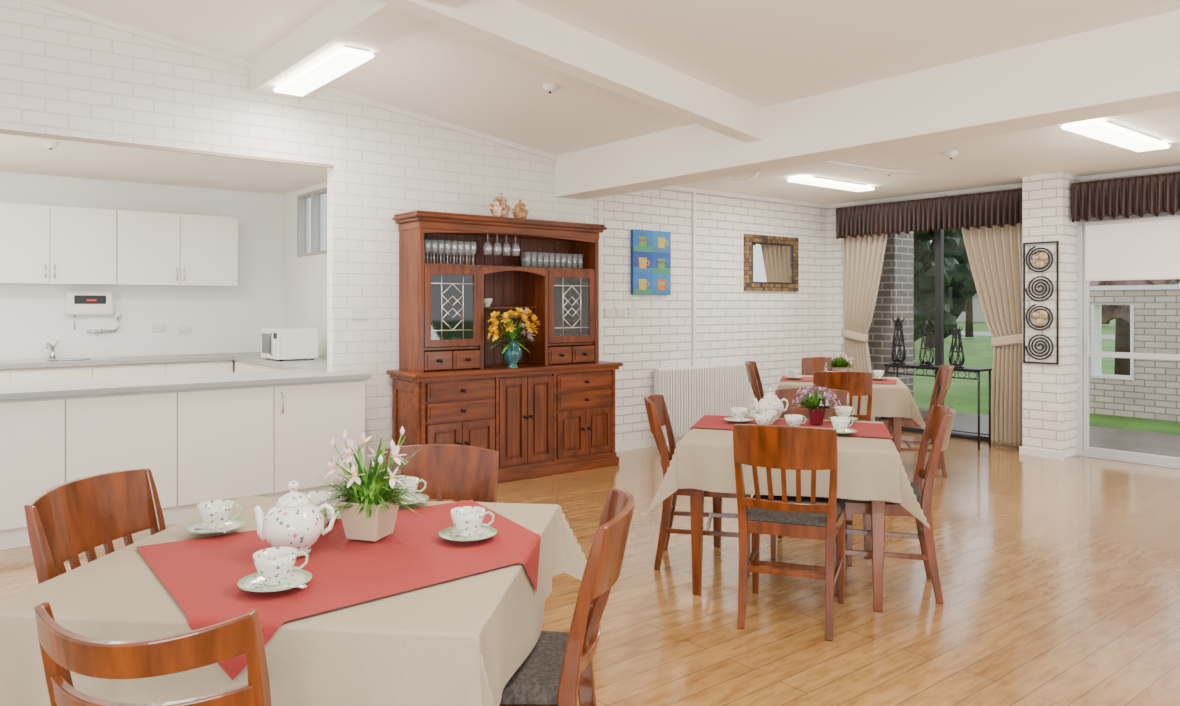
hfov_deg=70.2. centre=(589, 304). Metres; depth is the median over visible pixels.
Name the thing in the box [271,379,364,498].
base cabinet
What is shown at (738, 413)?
teacup
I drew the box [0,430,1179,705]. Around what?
floor
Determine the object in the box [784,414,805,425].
teacup
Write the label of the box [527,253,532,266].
tumbler
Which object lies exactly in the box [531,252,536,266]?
tumbler
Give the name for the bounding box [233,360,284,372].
base cabinet
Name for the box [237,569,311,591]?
saucer
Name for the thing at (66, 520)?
dining chair
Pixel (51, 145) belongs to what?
smoke detector
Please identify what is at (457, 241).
wine glass
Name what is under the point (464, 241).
wine glass
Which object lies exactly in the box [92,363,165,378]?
base cabinet
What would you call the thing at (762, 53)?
ceiling
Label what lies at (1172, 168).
trim
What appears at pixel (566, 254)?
tumbler
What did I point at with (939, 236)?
window
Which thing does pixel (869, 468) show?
tablecloth
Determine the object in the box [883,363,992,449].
console table
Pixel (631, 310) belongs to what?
power outlet
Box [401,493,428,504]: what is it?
saucer
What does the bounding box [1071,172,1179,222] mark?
curtain pelmet
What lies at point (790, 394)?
dining chair
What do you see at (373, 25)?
beam
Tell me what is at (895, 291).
brick column
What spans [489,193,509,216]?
lidded jar
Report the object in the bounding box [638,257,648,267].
mug
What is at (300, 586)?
teaspoon
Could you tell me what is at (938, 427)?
dining chair
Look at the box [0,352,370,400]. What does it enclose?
countertop
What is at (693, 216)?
conduit
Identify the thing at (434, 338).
saucer
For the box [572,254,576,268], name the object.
tumbler
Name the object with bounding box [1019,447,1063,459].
baseboard
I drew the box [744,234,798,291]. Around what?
framed mirror
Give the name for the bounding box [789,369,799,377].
teacup
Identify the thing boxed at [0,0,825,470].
wall
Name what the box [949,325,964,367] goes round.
ornament
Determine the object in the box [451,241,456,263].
wine glass
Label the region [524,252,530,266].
tumbler
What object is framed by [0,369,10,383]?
base cabinet
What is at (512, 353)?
flower vase
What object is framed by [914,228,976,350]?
tree
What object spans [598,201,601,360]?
conduit
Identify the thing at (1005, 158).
ceiling
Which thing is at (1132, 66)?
ceiling beam
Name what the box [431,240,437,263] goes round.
wine glass
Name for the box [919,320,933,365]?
ornament
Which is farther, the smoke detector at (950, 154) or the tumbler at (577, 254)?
the tumbler at (577, 254)
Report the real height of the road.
0.019 m
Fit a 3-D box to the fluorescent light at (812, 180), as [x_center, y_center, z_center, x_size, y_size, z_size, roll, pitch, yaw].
[2.355,-1.177,8.150,1.150,0.045,0.200,0,0,-39]
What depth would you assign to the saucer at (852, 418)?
4.68 m
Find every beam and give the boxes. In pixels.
[250,0,468,98]
[375,0,761,142]
[555,10,1179,199]
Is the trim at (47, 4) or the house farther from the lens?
the house
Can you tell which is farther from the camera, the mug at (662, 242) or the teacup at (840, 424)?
the mug at (662, 242)
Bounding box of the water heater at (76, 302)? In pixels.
[65,291,112,329]
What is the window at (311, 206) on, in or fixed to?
in the wall at (305, 277)
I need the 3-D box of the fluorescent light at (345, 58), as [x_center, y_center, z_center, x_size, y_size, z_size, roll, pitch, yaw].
[-1.707,-1.468,5.304,0.210,0.045,1.180,0,0,-39]
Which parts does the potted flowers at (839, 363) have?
pot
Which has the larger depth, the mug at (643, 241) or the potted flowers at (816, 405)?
the mug at (643, 241)
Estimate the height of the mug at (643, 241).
0.103 m
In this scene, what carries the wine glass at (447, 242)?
on the sideboard
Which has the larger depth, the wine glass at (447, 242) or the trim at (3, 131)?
the wine glass at (447, 242)
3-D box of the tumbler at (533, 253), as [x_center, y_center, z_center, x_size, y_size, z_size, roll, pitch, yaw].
[-0.467,-0.381,7.228,0.056,0.130,0.056,0,0,-39]
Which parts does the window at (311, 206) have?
glass pane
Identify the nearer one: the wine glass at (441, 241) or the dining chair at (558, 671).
the dining chair at (558, 671)
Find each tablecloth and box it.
[0,496,586,705]
[649,418,929,528]
[777,375,924,428]
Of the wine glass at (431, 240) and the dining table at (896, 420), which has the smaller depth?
the wine glass at (431, 240)
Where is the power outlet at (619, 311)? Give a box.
[616,308,625,315]
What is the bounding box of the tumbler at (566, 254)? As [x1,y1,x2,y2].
[566,254,571,267]
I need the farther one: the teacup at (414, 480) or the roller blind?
the roller blind
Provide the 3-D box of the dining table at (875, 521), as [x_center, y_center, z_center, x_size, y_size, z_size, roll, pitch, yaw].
[1.029,1.029,4.353,0.970,0.742,0.970,0,0,15]
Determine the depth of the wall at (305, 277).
8.67 m
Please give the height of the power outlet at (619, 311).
0.074 m
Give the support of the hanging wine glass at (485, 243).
hanging from the sideboard
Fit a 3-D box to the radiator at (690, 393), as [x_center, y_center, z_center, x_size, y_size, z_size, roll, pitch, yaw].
[1.180,1.012,8.668,1.360,0.775,0.085,0,0,-39]
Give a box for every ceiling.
[0,134,326,193]
[49,0,1179,155]
[674,105,1179,204]
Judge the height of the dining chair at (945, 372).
0.899 m
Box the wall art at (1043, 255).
[1023,241,1058,364]
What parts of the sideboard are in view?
drawer, door, glass door, drawer, drawer, drawer, door, cornice, door, door, drawer, door, glass door, drawer, drawer, drawer, door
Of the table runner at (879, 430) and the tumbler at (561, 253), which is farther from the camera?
the tumbler at (561, 253)
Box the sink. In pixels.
[0,357,116,363]
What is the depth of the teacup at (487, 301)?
6.90 m
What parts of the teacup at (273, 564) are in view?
handle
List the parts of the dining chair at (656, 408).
backrest, leg, leg, seat frame, leg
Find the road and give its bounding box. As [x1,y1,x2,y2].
[957,331,1114,339]
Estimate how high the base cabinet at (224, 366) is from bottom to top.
0.860 m
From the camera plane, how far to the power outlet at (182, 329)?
8.49 m
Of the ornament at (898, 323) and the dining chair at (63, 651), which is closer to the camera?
the dining chair at (63, 651)
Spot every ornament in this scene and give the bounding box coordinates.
[891,314,905,363]
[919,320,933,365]
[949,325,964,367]
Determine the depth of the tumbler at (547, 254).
7.15 m
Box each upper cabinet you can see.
[0,203,116,284]
[117,210,237,286]
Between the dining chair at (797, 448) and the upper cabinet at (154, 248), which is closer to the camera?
the dining chair at (797, 448)
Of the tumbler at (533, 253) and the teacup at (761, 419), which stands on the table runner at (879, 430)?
the teacup at (761, 419)
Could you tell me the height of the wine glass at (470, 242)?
0.190 m
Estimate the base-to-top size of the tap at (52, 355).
0.174 m
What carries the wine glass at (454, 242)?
on the sideboard
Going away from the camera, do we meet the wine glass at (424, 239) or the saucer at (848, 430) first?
the saucer at (848, 430)
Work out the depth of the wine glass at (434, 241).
6.65 m
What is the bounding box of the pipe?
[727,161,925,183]
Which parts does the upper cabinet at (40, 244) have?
door, door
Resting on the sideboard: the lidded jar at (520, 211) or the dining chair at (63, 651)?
the lidded jar at (520, 211)
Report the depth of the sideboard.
6.81 m
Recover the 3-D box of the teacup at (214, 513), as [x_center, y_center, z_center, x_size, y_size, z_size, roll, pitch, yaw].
[-1.061,0.599,2.385,0.105,0.068,0.096,0,0,28]
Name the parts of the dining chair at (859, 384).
leg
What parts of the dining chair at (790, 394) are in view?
leg, backrest, leg, leg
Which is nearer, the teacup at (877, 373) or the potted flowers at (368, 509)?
the potted flowers at (368, 509)
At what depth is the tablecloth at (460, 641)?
1.76 m
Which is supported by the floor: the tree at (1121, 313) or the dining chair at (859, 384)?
the dining chair at (859, 384)
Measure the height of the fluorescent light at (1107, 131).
0.045 m
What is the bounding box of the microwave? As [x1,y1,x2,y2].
[261,328,317,360]
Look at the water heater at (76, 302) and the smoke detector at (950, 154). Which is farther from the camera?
the water heater at (76, 302)
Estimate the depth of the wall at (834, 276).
9.98 m
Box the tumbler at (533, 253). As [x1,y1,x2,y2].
[533,253,538,266]
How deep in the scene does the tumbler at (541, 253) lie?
7.12 m
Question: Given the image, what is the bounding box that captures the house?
[956,293,985,321]
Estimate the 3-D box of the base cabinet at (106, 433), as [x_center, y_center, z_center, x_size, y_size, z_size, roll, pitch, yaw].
[-2.943,0.970,5.244,0.605,0.860,0.290,0,0,-39]
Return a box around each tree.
[913,228,970,362]
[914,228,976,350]
[929,247,973,338]
[1090,279,1178,375]
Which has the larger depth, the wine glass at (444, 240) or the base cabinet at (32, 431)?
the wine glass at (444, 240)
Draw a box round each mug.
[638,236,648,246]
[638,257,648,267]
[638,279,648,289]
[657,237,667,247]
[657,258,667,268]
[657,279,667,289]
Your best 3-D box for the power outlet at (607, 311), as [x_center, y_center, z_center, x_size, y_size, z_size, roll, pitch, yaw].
[0.186,0.070,7.942,0.120,0.074,0.019,0,0,-39]
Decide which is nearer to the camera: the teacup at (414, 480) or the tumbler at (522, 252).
the teacup at (414, 480)
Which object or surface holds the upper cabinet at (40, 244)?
attached to the wall at (221, 319)
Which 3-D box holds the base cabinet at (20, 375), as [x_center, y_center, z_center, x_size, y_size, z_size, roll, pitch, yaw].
[-4.852,0.970,7.521,0.600,0.860,0.570,0,0,-39]
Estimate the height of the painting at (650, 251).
0.630 m
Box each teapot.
[253,480,335,556]
[754,388,788,419]
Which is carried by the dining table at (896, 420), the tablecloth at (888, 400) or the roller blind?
the tablecloth at (888, 400)
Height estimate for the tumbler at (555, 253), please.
0.130 m
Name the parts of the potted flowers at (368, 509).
flower, flower, flower, flower, flower, pot, flower, flower, flower, flower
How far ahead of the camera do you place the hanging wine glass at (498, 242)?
6.85 m
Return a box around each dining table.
[690,488,884,611]
[888,417,900,454]
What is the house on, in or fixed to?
on the lawn
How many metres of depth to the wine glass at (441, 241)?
6.68 m
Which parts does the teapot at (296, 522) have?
spout, lid, handle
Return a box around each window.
[297,187,326,256]
[892,229,988,441]
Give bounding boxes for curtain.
[842,233,887,420]
[961,223,1021,446]
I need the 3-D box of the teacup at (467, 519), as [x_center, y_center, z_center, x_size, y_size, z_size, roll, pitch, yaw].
[-0.333,0.599,2.314,0.096,0.068,0.105,0,0,45]
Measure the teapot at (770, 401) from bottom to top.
0.178 m
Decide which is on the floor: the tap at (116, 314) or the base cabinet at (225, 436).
the base cabinet at (225, 436)
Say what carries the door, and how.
in the wall at (834, 276)
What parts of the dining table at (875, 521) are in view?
leg, leg, leg, leg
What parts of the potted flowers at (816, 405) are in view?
pot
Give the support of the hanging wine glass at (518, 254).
hanging from the sideboard
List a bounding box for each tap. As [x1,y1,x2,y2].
[45,341,58,358]
[86,312,120,334]
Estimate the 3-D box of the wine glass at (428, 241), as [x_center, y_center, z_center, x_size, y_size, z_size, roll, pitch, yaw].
[-1.253,-0.411,6.613,0.054,0.190,0.054,0,0,-39]
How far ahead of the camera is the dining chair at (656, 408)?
4.42 m
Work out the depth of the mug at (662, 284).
8.32 m
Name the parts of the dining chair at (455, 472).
leg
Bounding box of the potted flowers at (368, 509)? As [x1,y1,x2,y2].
[311,426,421,540]
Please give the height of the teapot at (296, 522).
0.187 m
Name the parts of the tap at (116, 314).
knob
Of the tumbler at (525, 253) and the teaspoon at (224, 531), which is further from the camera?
the tumbler at (525, 253)
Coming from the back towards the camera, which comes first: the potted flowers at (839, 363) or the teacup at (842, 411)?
the potted flowers at (839, 363)
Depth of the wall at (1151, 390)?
11.07 m
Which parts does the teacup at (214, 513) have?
handle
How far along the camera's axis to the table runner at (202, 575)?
2.10 m
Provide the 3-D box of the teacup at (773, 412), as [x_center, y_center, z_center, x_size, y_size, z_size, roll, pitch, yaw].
[0.968,0.607,4.529,0.105,0.068,0.096,0,0,22]
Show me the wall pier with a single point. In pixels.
(1049, 391)
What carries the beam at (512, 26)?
attached to the ceiling at (762, 53)
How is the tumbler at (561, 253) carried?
on the sideboard
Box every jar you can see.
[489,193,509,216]
[512,200,527,218]
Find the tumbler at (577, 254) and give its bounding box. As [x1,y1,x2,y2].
[577,254,582,268]
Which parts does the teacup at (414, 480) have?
handle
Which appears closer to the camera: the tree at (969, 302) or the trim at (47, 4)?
the trim at (47, 4)
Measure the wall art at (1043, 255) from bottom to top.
1.120 m
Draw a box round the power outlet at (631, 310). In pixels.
[628,307,637,314]
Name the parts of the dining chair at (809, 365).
leg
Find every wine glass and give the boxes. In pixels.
[424,239,430,253]
[428,241,433,263]
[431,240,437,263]
[434,241,440,254]
[438,240,443,263]
[441,241,446,263]
[444,240,450,253]
[447,242,453,254]
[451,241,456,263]
[454,242,459,263]
[457,241,463,264]
[464,241,469,264]
[470,242,476,264]
[483,241,491,254]
[493,242,501,254]
[502,242,510,255]
[511,243,519,255]
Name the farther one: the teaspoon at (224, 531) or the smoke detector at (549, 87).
the smoke detector at (549, 87)
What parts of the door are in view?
handle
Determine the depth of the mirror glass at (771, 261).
9.40 m
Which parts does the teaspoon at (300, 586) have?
handle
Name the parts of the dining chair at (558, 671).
seat, seat frame, leg, leg, backrest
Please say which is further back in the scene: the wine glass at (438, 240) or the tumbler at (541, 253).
the tumbler at (541, 253)
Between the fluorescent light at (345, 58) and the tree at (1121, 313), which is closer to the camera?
the fluorescent light at (345, 58)
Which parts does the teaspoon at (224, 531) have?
handle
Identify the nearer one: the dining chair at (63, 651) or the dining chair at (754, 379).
the dining chair at (63, 651)
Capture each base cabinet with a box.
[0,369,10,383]
[0,397,64,549]
[11,366,91,382]
[65,390,176,524]
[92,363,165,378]
[166,360,232,375]
[175,385,273,523]
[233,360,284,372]
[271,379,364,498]
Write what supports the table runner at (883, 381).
on the tablecloth at (888, 400)
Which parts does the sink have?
bowl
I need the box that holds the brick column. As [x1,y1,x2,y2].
[867,231,912,421]
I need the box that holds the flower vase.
[485,307,539,367]
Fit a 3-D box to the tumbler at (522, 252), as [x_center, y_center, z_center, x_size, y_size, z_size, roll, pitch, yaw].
[-0.564,-0.381,7.150,0.056,0.130,0.056,0,0,-39]
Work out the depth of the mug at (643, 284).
8.16 m
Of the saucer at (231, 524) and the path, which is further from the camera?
the path
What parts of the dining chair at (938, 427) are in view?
leg, seat, seat frame, leg, leg, backrest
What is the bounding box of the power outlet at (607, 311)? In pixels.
[604,308,614,315]
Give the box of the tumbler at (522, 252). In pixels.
[521,252,526,266]
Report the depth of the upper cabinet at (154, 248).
8.14 m
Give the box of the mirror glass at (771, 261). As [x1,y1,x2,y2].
[753,243,790,282]
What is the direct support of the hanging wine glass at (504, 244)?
hanging from the sideboard
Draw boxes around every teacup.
[197,500,242,529]
[253,547,308,585]
[303,491,339,508]
[392,477,426,500]
[450,506,494,536]
[484,298,492,306]
[730,407,750,420]
[754,414,775,424]
[759,410,780,423]
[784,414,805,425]
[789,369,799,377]
[831,417,852,431]
[835,406,854,416]
[872,370,883,377]
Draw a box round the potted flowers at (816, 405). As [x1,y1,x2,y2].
[792,384,840,424]
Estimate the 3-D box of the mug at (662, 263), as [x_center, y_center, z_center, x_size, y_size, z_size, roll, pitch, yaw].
[0.720,-0.408,8.323,0.141,0.103,0.012,0,0,-39]
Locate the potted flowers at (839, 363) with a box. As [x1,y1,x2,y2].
[826,351,856,370]
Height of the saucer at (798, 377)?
0.015 m
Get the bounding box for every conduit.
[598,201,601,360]
[691,192,696,365]
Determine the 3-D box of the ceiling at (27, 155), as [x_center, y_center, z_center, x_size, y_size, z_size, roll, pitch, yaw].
[-3.955,-1.250,6.798,4.300,0.100,3.140,0,0,-39]
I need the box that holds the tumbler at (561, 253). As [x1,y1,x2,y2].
[560,253,565,267]
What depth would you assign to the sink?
7.47 m
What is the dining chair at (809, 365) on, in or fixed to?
on the floor
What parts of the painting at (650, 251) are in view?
painted panel, painted panel, painted panel, painted panel, painted panel, painted panel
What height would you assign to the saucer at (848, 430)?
0.015 m
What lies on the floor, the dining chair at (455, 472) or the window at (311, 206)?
the dining chair at (455, 472)
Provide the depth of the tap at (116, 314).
8.05 m
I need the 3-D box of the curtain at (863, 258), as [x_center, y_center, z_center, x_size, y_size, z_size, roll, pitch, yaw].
[3.130,0.180,9.486,0.108,2.400,0.642,0,0,-40]
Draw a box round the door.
[1077,211,1179,468]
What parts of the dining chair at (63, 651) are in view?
leg, leg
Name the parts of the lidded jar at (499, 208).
lid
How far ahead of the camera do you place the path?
9.12 m
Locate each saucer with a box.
[185,518,245,533]
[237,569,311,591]
[327,509,339,518]
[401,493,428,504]
[433,337,444,339]
[438,525,496,541]
[724,417,752,422]
[785,376,802,378]
[828,416,857,420]
[828,428,856,433]
[872,377,886,379]
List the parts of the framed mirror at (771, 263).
trim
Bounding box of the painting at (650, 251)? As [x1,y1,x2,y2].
[630,229,670,294]
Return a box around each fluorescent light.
[273,44,373,95]
[787,176,874,191]
[1061,119,1169,151]
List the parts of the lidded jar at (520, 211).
lid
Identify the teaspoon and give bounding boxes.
[194,528,228,532]
[255,585,307,588]
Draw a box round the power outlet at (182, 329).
[179,326,191,332]
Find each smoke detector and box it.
[43,141,58,149]
[543,83,556,92]
[944,151,957,158]
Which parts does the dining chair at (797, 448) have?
leg, leg, backrest, seat frame, seat, leg, leg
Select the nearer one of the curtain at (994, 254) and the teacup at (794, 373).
the teacup at (794, 373)
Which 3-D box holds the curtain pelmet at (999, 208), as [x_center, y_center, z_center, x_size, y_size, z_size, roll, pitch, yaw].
[3.577,-0.931,8.869,0.323,0.358,2.134,0,0,-39]
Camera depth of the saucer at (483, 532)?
2.31 m
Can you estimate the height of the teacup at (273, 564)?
0.068 m
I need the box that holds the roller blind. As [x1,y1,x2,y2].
[1085,214,1179,280]
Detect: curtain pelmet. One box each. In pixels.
[836,188,1021,238]
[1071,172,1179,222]
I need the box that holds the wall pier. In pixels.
[1022,173,1080,458]
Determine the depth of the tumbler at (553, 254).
7.19 m
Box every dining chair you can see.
[24,468,165,583]
[34,602,271,705]
[380,444,498,502]
[499,488,634,705]
[644,394,750,576]
[733,424,845,640]
[745,361,763,413]
[770,388,852,565]
[801,357,848,374]
[813,371,872,420]
[834,405,955,603]
[879,365,953,476]
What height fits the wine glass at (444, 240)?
0.190 m
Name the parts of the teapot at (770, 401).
spout, lid, handle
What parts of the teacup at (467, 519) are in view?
handle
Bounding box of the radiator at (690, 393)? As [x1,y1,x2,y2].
[653,363,749,445]
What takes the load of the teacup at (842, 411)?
on the saucer at (852, 418)
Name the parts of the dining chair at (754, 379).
backrest, leg, leg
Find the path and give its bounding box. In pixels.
[918,408,1179,457]
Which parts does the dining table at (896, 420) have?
leg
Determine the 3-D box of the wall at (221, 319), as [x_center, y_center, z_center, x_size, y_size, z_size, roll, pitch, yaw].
[-4.872,0.050,7.947,4.300,2.700,0.100,0,0,-39]
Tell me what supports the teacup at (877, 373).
on the saucer at (881, 378)
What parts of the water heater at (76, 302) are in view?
panel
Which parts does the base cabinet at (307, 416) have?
handle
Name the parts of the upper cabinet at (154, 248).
door, door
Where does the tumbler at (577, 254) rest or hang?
on the sideboard
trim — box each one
[0,129,332,167]
[19,0,556,160]
[659,166,1179,207]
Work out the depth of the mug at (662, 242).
8.32 m
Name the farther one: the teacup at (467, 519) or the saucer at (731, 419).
the saucer at (731, 419)
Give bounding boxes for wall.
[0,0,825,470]
[0,172,282,360]
[283,181,326,356]
[826,171,1179,356]
[1090,284,1179,421]
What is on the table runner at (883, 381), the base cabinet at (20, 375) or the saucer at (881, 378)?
the saucer at (881, 378)
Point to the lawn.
(962, 394)
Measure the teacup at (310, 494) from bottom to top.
0.068 m
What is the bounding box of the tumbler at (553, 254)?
[548,253,554,267]
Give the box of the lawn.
[913,319,1179,434]
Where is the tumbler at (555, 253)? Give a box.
[554,253,559,267]
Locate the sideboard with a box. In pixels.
[386,210,622,482]
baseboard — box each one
[615,436,683,451]
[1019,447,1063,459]
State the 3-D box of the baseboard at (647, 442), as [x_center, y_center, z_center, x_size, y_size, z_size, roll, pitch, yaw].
[0.526,1.355,8.213,5.930,0.090,0.018,0,0,-39]
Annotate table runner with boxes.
[136,500,540,680]
[690,415,893,442]
[780,376,896,383]
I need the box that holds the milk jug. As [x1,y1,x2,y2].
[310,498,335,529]
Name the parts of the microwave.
door, handle, control panel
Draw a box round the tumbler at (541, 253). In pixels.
[537,252,542,266]
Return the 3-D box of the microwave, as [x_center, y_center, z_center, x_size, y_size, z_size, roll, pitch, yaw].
[-2.777,0.357,7.712,0.398,0.285,0.460,0,0,-39]
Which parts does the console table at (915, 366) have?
rail, rail, rail, leg, leg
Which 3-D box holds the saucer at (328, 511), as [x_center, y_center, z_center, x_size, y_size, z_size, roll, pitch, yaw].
[-0.822,0.633,2.504,0.160,0.015,0.160,0,0,-39]
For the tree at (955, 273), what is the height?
4.141 m
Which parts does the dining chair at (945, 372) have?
leg, seat frame, seat, leg, leg, backrest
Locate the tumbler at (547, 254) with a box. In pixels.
[543,253,548,267]

